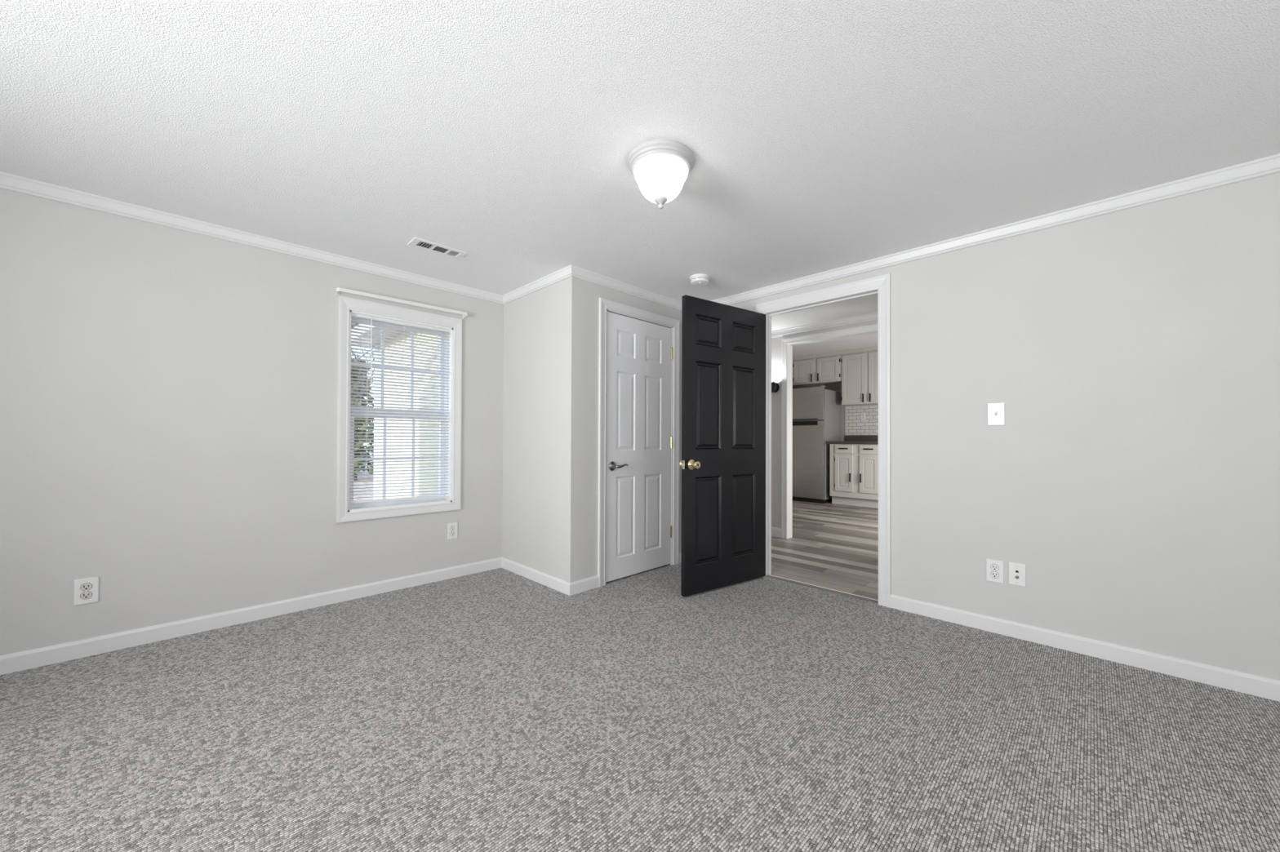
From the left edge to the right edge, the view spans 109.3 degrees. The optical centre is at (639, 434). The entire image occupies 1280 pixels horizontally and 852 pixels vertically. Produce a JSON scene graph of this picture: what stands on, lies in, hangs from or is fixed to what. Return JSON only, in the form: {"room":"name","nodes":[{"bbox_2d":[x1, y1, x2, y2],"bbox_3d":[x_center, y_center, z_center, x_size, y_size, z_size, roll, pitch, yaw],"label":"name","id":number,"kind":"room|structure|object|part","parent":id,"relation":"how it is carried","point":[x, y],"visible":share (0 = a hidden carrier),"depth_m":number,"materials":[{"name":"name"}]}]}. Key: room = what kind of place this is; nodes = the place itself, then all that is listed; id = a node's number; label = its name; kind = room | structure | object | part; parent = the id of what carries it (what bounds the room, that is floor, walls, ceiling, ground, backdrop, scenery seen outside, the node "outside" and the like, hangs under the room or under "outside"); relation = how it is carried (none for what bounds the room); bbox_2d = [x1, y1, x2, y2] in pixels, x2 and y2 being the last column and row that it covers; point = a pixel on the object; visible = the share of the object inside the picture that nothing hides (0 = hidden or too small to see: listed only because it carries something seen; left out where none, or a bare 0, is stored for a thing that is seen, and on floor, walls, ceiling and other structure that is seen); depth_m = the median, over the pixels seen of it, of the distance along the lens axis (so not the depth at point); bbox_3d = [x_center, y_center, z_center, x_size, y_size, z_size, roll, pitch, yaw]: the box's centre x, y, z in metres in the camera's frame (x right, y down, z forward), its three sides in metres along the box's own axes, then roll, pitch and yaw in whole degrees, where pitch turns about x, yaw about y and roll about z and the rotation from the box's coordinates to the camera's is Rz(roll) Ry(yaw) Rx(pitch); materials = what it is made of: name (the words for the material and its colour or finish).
{"room":"empty bedroom","nodes":[
{"label":"empty bedroom","id":0,"kind":"room"},
{"bbox_2d":[0,188,503,655],"bbox_3d":[-2.129,-0.044,2.706,0.160,2.173,5.527,0,-1,45],"label":"wall","id":1,"kind":"structure","parent":0,"point":[169,396],"depth_m":2.34,"materials":[{"name":"beige paint"}]},
{"bbox_2d":[73,577,98,605],"bbox_3d":[-2.588,0.731,2.122,0.009,0.119,0.074,0,-1,45],"label":"wall outlet","id":2,"kind":"object","parent":1,"relation":"attached to","point":[86,591],"visible":1,"depth_m":2.12,"materials":[{"name":"white plastic"}]},
{"bbox_2d":[80,591,92,599],"bbox_3d":[-2.586,0.750,2.120,0.003,0.037,0.037,0,-1,45],"label":"receptacle","id":3,"kind":"object","parent":2,"relation":"attached to","point":[83,594],"depth_m":2.12,"materials":[{"name":"beige plastic"}]},
{"bbox_2d":[80,582,92,591],"bbox_3d":[-2.586,0.712,2.120,0.003,0.037,0.037,0,-1,45],"label":"receptacle","id":4,"kind":"object","parent":2,"relation":"attached to","point":[83,586],"depth_m":2.12,"materials":[{"name":"beige plastic"}]},
{"bbox_2d":[0,557,502,675],"bbox_3d":[-2.506,0.996,2.200,0.013,0.080,3.997,0,-1,45],"label":"baseboard","id":5,"kind":"structure","parent":1,"relation":"attached to","point":[39,657],"depth_m":2.42,"materials":[{"name":"white paint"}]},
{"bbox_2d":[0,171,503,304],"bbox_3d":[-2.494,-1.094,2.216,0.024,0.066,3.997,0,-1,45],"label":"trim","id":6,"kind":"structure","parent":1,"relation":"attached to","point":[11,182],"depth_m":2.43,"materials":[{"name":"white paint"}]},
{"bbox_2d":[336,295,462,523],"bbox_3d":[-1.666,-0.157,3.162,0.183,1.414,0.776,0,-1,45],"label":"window","id":7,"kind":"structure","parent":1,"relation":"in","point":[345,512],"depth_m":3.13,"materials":[{"name":"white paint"}]},
{"bbox_3d":[-1.712,-0.462,3.212,0.034,0.631,0.624,0,-1,45],"label":"sash","id":8,"kind":"part","parent":7,"relation":"part of","materials":[{"name":"white plastic"}]},
{"bbox_3d":[-1.687,0.162,3.179,0.034,0.637,0.624,0,-1,45],"label":"sash","id":9,"kind":"part","parent":7,"relation":"part of","materials":[{"name":"white plastic"}]},
{"bbox_2d":[349,312,450,503],"bbox_3d":[-1.629,-0.165,3.127,0.042,1.262,0.642,0,-1,45],"label":"window blind","id":10,"kind":"object","parent":7,"relation":"attached to","point":[356,315],"visible":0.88,"depth_m":3.12,"materials":[{"name":"white plastic"}]},
{"bbox_3d":[-1.637,0.445,3.126,0.024,0.018,0.642,0,-3,45],"label":"rail","id":11,"kind":"part","parent":10,"relation":"part of","materials":[{"name":"white plastic"}]},
{"bbox_2d":[335,287,467,319],"bbox_3d":[-1.587,-0.890,3.102,0.056,0.041,0.826,0,-1,45],"label":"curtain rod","id":12,"kind":"object","parent":1,"relation":"attached to","point":[338,290],"visible":1,"depth_m":3.04,"materials":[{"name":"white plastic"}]},
{"bbox_2d":[447,522,457,539],"bbox_3d":[-1.377,0.706,3.337,0.009,0.119,0.074,0,-1,45],"label":"wall outlet","id":13,"kind":"object","parent":1,"relation":"attached to","point":[452,528],"visible":1,"depth_m":3.33,"materials":[{"name":"white plastic"}]},
{"bbox_2d":[502,276,583,582],"bbox_3d":[-0.739,-0.030,3.345,0.906,2.168,0.100,0,-1,45],"label":"wall","id":14,"kind":"structure","parent":0,"point":[542,512],"depth_m":3.20,"materials":[{"name":"beige paint"}]},
{"bbox_2d":[501,557,569,595],"bbox_3d":[-0.779,1.013,3.291,0.919,0.080,0.013,0,-1,45],"label":"baseboard","id":15,"kind":"structure","parent":14,"relation":"attached to","point":[554,583],"depth_m":3.24,"materials":[{"name":"white paint"}]},
{"bbox_2d":[502,264,571,304],"bbox_3d":[-0.770,-1.077,3.303,0.930,0.066,0.024,0,-1,45],"label":"trim","id":16,"kind":"structure","parent":14,"relation":"attached to","point":[563,273],"depth_m":3.25,"materials":[{"name":"white paint"}]},
{"bbox_2d":[582,280,681,579],"bbox_3d":[-0.006,-0.025,3.510,0.100,2.168,1.170,0,-1,45],"label":"wall","id":17,"kind":"structure","parent":0,"point":[593,292],"depth_m":3.12,"materials":[{"name":"beige paint"}]},
{"bbox_2d":[569,575,599,595],"bbox_3d":[-0.374,1.013,3.055,0.013,0.080,0.250,0,-1,45],"label":"baseboard","id":18,"kind":"structure","parent":17,"relation":"attached to","point":[591,583],"depth_m":3.05,"materials":[{"name":"white paint"}]},
{"bbox_2d":[571,265,681,311],"bbox_3d":[-0.001,-1.072,3.433,0.024,0.066,1.294,0,-1,45],"label":"trim","id":19,"kind":"structure","parent":17,"relation":"attached to","point":[576,272],"depth_m":3.31,"materials":[{"name":"white paint"}]},
{"bbox_2d":[597,297,679,586],"bbox_3d":[-0.017,0.055,3.487,0.116,2.007,0.852,0,-1,45],"label":"door frame","id":20,"kind":"structure","parent":17,"relation":"attached to","point":[604,304],"depth_m":3.31,"materials":[{"name":"white paint"}]},
{"bbox_2d":[606,311,672,582],"bbox_3d":[0.022,0.087,3.455,0.095,1.918,0.707,0,-1,45],"label":"door","id":21,"kind":"structure","parent":17,"relation":"in","point":[640,353],"depth_m":3.44,"materials":[{"name":"white paint"}]},
{"bbox_3d":[-0.185,0.225,3.234,0.042,0.067,0.067,0,-1,45],"label":"lever handle","id":22,"kind":"part","parent":21,"relation":"part of","materials":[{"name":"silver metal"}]},
{"bbox_3d":[-0.129,0.225,3.258,0.032,0.030,0.127,0,-1,45],"label":"lever","id":23,"kind":"part","parent":21,"relation":"part of","materials":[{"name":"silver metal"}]},
{"bbox_2d":[679,552,681,563],"bbox_3d":[0.381,1.023,3.813,0.013,0.080,0.175,0,-1,45],"label":"baseboard","id":24,"kind":"structure","parent":17,"relation":"attached to","point":[680,553],"depth_m":3.76,"materials":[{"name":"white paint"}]},
{"bbox_2d":[0,0,1279,331],"bbox_3d":[0.198,-1.195,1.302,5.448,0.140,6.800,0,-1,45],"label":"ceiling","id":25,"kind":"structure","parent":0,"point":[821,135],"depth_m":1.61,"materials":[{"name":"white paint"}]},
{"bbox_2d":[407,237,467,259],"bbox_3d":[-1.210,-1.113,2.719,0.132,0.008,0.304,0,-1,45],"label":"ceiling vent","id":26,"kind":"object","parent":25,"relation":"in","point":[417,242],"visible":1,"depth_m":2.71,"materials":[{"name":"white plastic"}]},
{"bbox_2d":[627,139,693,208],"bbox_3d":[0.085,-1.020,1.852,0.268,0.199,0.268,0,-1,45],"label":"ceiling light","id":27,"kind":"object","parent":25,"relation":"attached to","point":[660,168],"visible":1,"depth_m":1.78,"materials":[{"name":"white glass"}]},
{"bbox_3d":[0.085,-1.021,1.852,0.222,0.126,0.222,0,-1,45],"label":"lamp shade","id":28,"kind":"part","parent":27,"relation":"part of","materials":[{"name":"white glass"}]},
{"bbox_2d":[689,273,710,286],"bbox_3d":[0.420,-1.080,3.190,0.142,0.052,0.142,0,-1,45],"label":"smoke detector","id":29,"kind":"object","parent":25,"relation":"attached to","point":[700,279],"visible":1,"depth_m":3.15,"materials":[{"name":"white plastic"}]},
{"bbox_2d":[0,500,1279,851],"bbox_3d":[1.303,1.086,2.711,5.890,0.060,10.400,0,-1,45],"label":"floor","id":30,"kind":"structure","parent":0,"point":[500,709],"depth_m":1.58,"materials":[{"name":"grey carpet"}]},
{"bbox_2d":[792,385,839,503],"bbox_3d":[2.908,0.163,7.753,0.737,1.895,0.710,0,-1,45],"label":"refrigerator","id":31,"kind":"object","parent":30,"relation":"on","point":[815,410],"visible":0.59,"depth_m":7.42,"materials":[{"name":"grey metal"}]},
{"bbox_3d":[2.661,-0.187,7.513,0.565,0.064,0.015,0,-1,45],"label":"handle","id":32,"kind":"part","parent":31,"relation":"part of","materials":[{"name":"black plastic"}]},
{"bbox_3d":[2.662,-0.252,7.514,0.565,0.014,0.013,0,-1,45],"label":"handle","id":33,"kind":"part","parent":31,"relation":"part of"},
{"bbox_3d":[2.685,0.409,7.528,0.737,1.262,0.062,0,-1,45],"label":"door","id":34,"kind":"part","parent":31,"relation":"part of","materials":[{"name":"silver metal"}]},
{"bbox_3d":[2.689,-0.505,7.537,0.737,0.535,0.062,0,-1,45],"label":"freezer door","id":35,"kind":"part","parent":31,"relation":"part of","materials":[{"name":"silver metal"}]},
{"bbox_2d":[765,574,878,604],"bbox_3d":[1.232,1.056,3.132,0.786,0.010,0.046,0,-1,45],"label":"threshold","id":36,"kind":"object","parent":30,"relation":"on","point":[820,588],"visible":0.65,"depth_m":3.10,"materials":[{"name":"grey wood"}]},
{"bbox_2d":[830,444,878,508],"bbox_3d":[3.616,0.629,7.117,1.030,0.959,0.697,0,-1,45],"label":"base cabinet","id":37,"kind":"object","parent":30,"relation":"on","point":[854,468],"visible":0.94,"depth_m":7.00,"materials":[{"name":"grey paint"}]},
{"bbox_3d":[3.193,0.228,7.109,0.271,0.132,0.019,0,-1,45],"label":"drawer","id":38,"kind":"part","parent":37,"relation":"part of","materials":[{"name":"grey paint"}]},
{"bbox_3d":[3.191,0.601,7.105,0.271,0.570,0.019,0,-1,45],"label":"door","id":39,"kind":"part","parent":37,"relation":"part of","materials":[{"name":"grey paint"}]},
{"bbox_2d":[827,435,878,444],"bbox_3d":[3.616,0.076,7.134,1.050,0.142,0.683,0,-1,45],"label":"countertop","id":40,"kind":"structure","parent":37,"relation":"on","point":[849,439],"depth_m":7.42,"materials":[{"name":"brown laminate"}]},
{"bbox_3d":[3.454,0.226,6.848,0.271,0.132,0.019,0,-1,45],"label":"drawer","id":41,"kind":"part","parent":37,"relation":"part of","materials":[{"name":"grey paint"}]},
{"bbox_3d":[3.453,0.599,6.845,0.271,0.570,0.019,0,-1,45],"label":"door","id":42,"kind":"part","parent":37,"relation":"part of","materials":[{"name":"grey paint"}]},
{"bbox_2d":[797,383,844,441],"bbox_3d":[4.819,-0.149,6.494,5.540,2.510,0.100,0,-1,45],"label":"wall","id":43,"kind":"structure","parent":0,"point":[835,387],"depth_m":7.80,"materials":[{"name":"paint"}]},
{"bbox_2d":[792,354,841,386],"bbox_3d":[3.098,-1.102,7.892,0.894,0.440,0.369,0,-1,45],"label":"upper cabinet","id":44,"kind":"object","parent":43,"relation":"attached to","point":[821,371],"visible":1,"depth_m":7.77,"materials":[{"name":"grey paint"}]},
{"bbox_3d":[2.859,-1.104,7.925,0.365,0.388,0.019,0,-1,45],"label":"door","id":45,"kind":"part","parent":44,"relation":"part of","materials":[{"name":"grey paint"}]},
{"bbox_3d":[3.159,-1.106,7.626,0.361,0.388,0.019,0,-1,45],"label":"door","id":46,"kind":"part","parent":44,"relation":"part of","materials":[{"name":"grey paint"}]},
{"bbox_2d":[840,350,877,405],"bbox_3d":[3.741,-0.908,7.248,0.926,0.835,0.369,0,-1,45],"label":"upper cabinet","id":47,"kind":"object","parent":43,"relation":"attached to","point":[859,370],"visible":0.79,"depth_m":7.26,"materials":[{"name":"grey paint"}]},
{"bbox_2d":[792,346,877,360],"bbox_3d":[3.447,-1.351,7.560,1.880,0.057,0.350,0,-1,45],"label":"trim","id":48,"kind":"structure","parent":47,"relation":"on","point":[874,348],"depth_m":7.50,"materials":[{"name":"grey paint"}]},
{"bbox_3d":[3.452,-0.905,7.332,0.362,0.783,0.019,0,-1,45],"label":"door","id":49,"kind":"part","parent":47,"relation":"part of","materials":[{"name":"grey paint"}]},
{"bbox_3d":[3.743,-0.906,7.041,0.362,0.783,0.019,0,-1,45],"label":"door","id":50,"kind":"part","parent":47,"relation":"part of","materials":[{"name":"grey paint"}]},
{"bbox_2d":[844,404,878,435],"bbox_3d":[3.863,-0.256,7.373,1.035,0.527,0.008,0,-1,45],"label":"tile backsplash","id":51,"kind":"structure","parent":43,"relation":"attached to","point":[854,425],"depth_m":7.55,"materials":[{"name":"white tile"}]},
{"bbox_2d":[860,413,865,419],"bbox_3d":[3.698,-0.306,7.526,0.074,0.119,0.009,0,-1,45],"label":"wall outlet","id":52,"kind":"object","parent":51,"relation":"attached to","point":[862,415],"visible":1,"depth_m":7.53,"materials":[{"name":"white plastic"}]},
{"bbox_2d":[771,320,877,528],"bbox_3d":[2.331,-0.183,3.969,5.500,2.510,0.110,0,-1,45],"label":"wall","id":53,"kind":"structure","parent":0,"point":[775,341],"depth_m":4.77,"materials":[{"name":"beige paint"}]},
{"bbox_2d":[771,382,779,392],"bbox_3d":[1.371,-0.494,4.743,0.126,0.114,0.156,0,-1,45],"label":"wall sconce","id":54,"kind":"object","parent":53,"relation":"attached to","point":[775,386],"visible":0.47,"depth_m":4.69,"materials":[{"name":"black metal"}]},
{"bbox_2d":[771,527,781,537],"bbox_3d":[1.104,1.028,5.089,1.047,0.100,0.013,0,-1,45],"label":"baseboard","id":55,"kind":"structure","parent":53,"relation":"attached to","point":[775,532],"depth_m":4.76,"materials":[{"name":"white paint"}]},
{"bbox_2d":[771,311,877,337],"bbox_3d":[2.451,-1.069,3.767,4.838,0.066,0.024,0,-1,45],"label":"trim","id":56,"kind":"structure","parent":53,"relation":"attached to","point":[873,316],"depth_m":4.40,"materials":[{"name":"white paint"}]},
{"bbox_2d":[781,324,877,538],"bbox_3d":[1.941,0.039,4.345,1.202,2.070,0.128,0,-1,45],"label":"door frame","id":57,"kind":"structure","parent":53,"relation":"attached to","point":[784,342],"depth_m":4.70,"materials":[{"name":"white paint"}]},
{"bbox_2d":[792,333,877,356],"bbox_3d":[3.593,-1.450,5.270,5.540,0.100,3.590,0,-1,45],"label":"ceiling","id":58,"kind":"structure","parent":0,"point":[868,340],"depth_m":7.06,"materials":[{"name":"white paint"}]},
{"bbox_2d":[729,172,1279,680],"bbox_3d":[1.706,-0.029,2.695,5.288,2.173,0.090,0,-1,45],"label":"wall","id":59,"kind":"structure","parent":0,"point":[1131,355],"depth_m":2.14,"materials":[{"name":"beige paint"}]},
{"bbox_2d":[679,294,765,596],"bbox_3d":[0.602,0.072,3.158,0.807,1.942,0.167,1,-1,-35],"label":"door","id":60,"kind":"structure","parent":59,"relation":"in","point":[722,464],"depth_m":3.11,"materials":[{"name":"black paint"}]},
{"bbox_3d":[0.352,0.194,2.921,0.068,0.068,0.066,1,-1,-35],"label":"knob","id":61,"kind":"part","parent":60,"relation":"part of","materials":[{"name":"gold metal"}]},
{"bbox_2d":[755,273,890,608],"bbox_3d":[1.241,0.035,3.146,0.926,2.050,0.108,0,-1,45],"label":"door frame","id":62,"kind":"structure","parent":59,"relation":"attached to","point":[882,283],"depth_m":2.83,"materials":[{"name":"white paint"}]},
{"bbox_2d":[986,559,1004,583],"bbox_3d":[1.896,0.729,2.425,0.074,0.119,0.009,0,-1,45],"label":"wall outlet","id":63,"kind":"object","parent":59,"relation":"attached to","point":[994,568],"visible":1,"depth_m":2.42,"materials":[{"name":"white plastic"}]},
{"bbox_2d":[990,571,999,578],"bbox_3d":[1.893,0.748,2.423,0.037,0.037,0.003,0,-1,45],"label":"receptacle","id":64,"kind":"object","parent":63,"relation":"attached to","point":[993,575],"depth_m":2.42,"materials":[{"name":"white plastic"}]},
{"bbox_2d":[990,564,999,571],"bbox_3d":[1.894,0.709,2.423,0.037,0.037,0.003,0,-1,45],"label":"receptacle","id":65,"kind":"object","parent":63,"relation":"attached to","point":[993,567],"depth_m":2.42,"materials":[{"name":"white plastic"}]},
{"bbox_2d":[711,153,1279,305],"bbox_3d":[1.937,-1.075,2.397,4.232,0.066,0.024,0,-1,45],"label":"trim","id":66,"kind":"structure","parent":59,"relation":"attached to","point":[1270,165],"depth_m":2.28,"materials":[{"name":"white paint"}]},
{"bbox_2d":[986,402,1004,425],"bbox_3d":[1.900,-0.110,2.424,0.074,0.121,0.019,0,-1,45],"label":"light switch","id":67,"kind":"object","parent":59,"relation":"attached to","point":[996,411],"visible":1,"depth_m":2.42,"materials":[{"name":"white plastic"}]},
{"bbox_2d":[1008,562,1026,586],"bbox_3d":[1.958,0.726,2.357,0.070,0.116,0.016,0,-1,45],"label":"cable jack plate","id":68,"kind":"object","parent":59,"relation":"attached to","point":[1016,571],"visible":1,"depth_m":2.36,"materials":[{"name":"white plastic"}]},
{"bbox_2d":[890,594,1279,702],"bbox_3d":[2.483,1.012,1.833,2.679,0.080,0.013,0,-1,45],"label":"baseboard","id":69,"kind":"structure","parent":59,"relation":"attached to","point":[1236,681],"depth_m":2.12,"materials":[{"name":"white paint"}]},
{"label":"outside","id":70,"kind":"structure","parent":0,"visible":0},
{"bbox_2d":[353,451,373,500],"bbox_3d":[-17.215,1.859,34.783,66.492,0.100,65.000,0,-1,45],"label":"ground","id":71,"kind":"structure","parent":70,"point":[371,454],"depth_m":14.58,"materials":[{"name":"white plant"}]},
{"bbox_2d":[350,346,374,407],"bbox_3d":[-7.857,-1.438,12.278,3.121,6.163,2.916,0,-1,15],"label":"bare tree","id":72,"kind":"object","parent":71,"relation":"on","point":[364,388],"visible":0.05,"depth_m":11.99,"materials":[{"name":"grey plant"}]},
{"bbox_2d":[351,356,374,480],"bbox_3d":[-10.418,-0.585,16.517,2.247,4.515,2.162,0,-1,45],"label":"evergreen tree","id":73,"kind":"object","parent":71,"relation":"on","point":[356,377],"visible":0.18,"depth_m":16.37,"materials":[{"name":"green plant"}]},
{"bbox_2d":[358,347,374,391],"bbox_3d":[-14.358,-2.465,21.801,4.589,8.345,4.088,0,-1,45],"label":"bare tree","id":74,"kind":"object","parent":71,"relation":"on","point":[362,348],"visible":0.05,"depth_m":21.81,"materials":[{"name":"grey plant"}]},
{"bbox_2d":[351,322,439,499],"bbox_3d":[-1.677,-0.362,5.686,4.360,3.910,2.720,0,-1,45],"label":"house wing","id":75,"kind":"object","parent":71,"relation":"on","point":[375,388],"visible":0.13,"depth_m":5.54,"materials":[{"name":"beige paint"}]}
]}

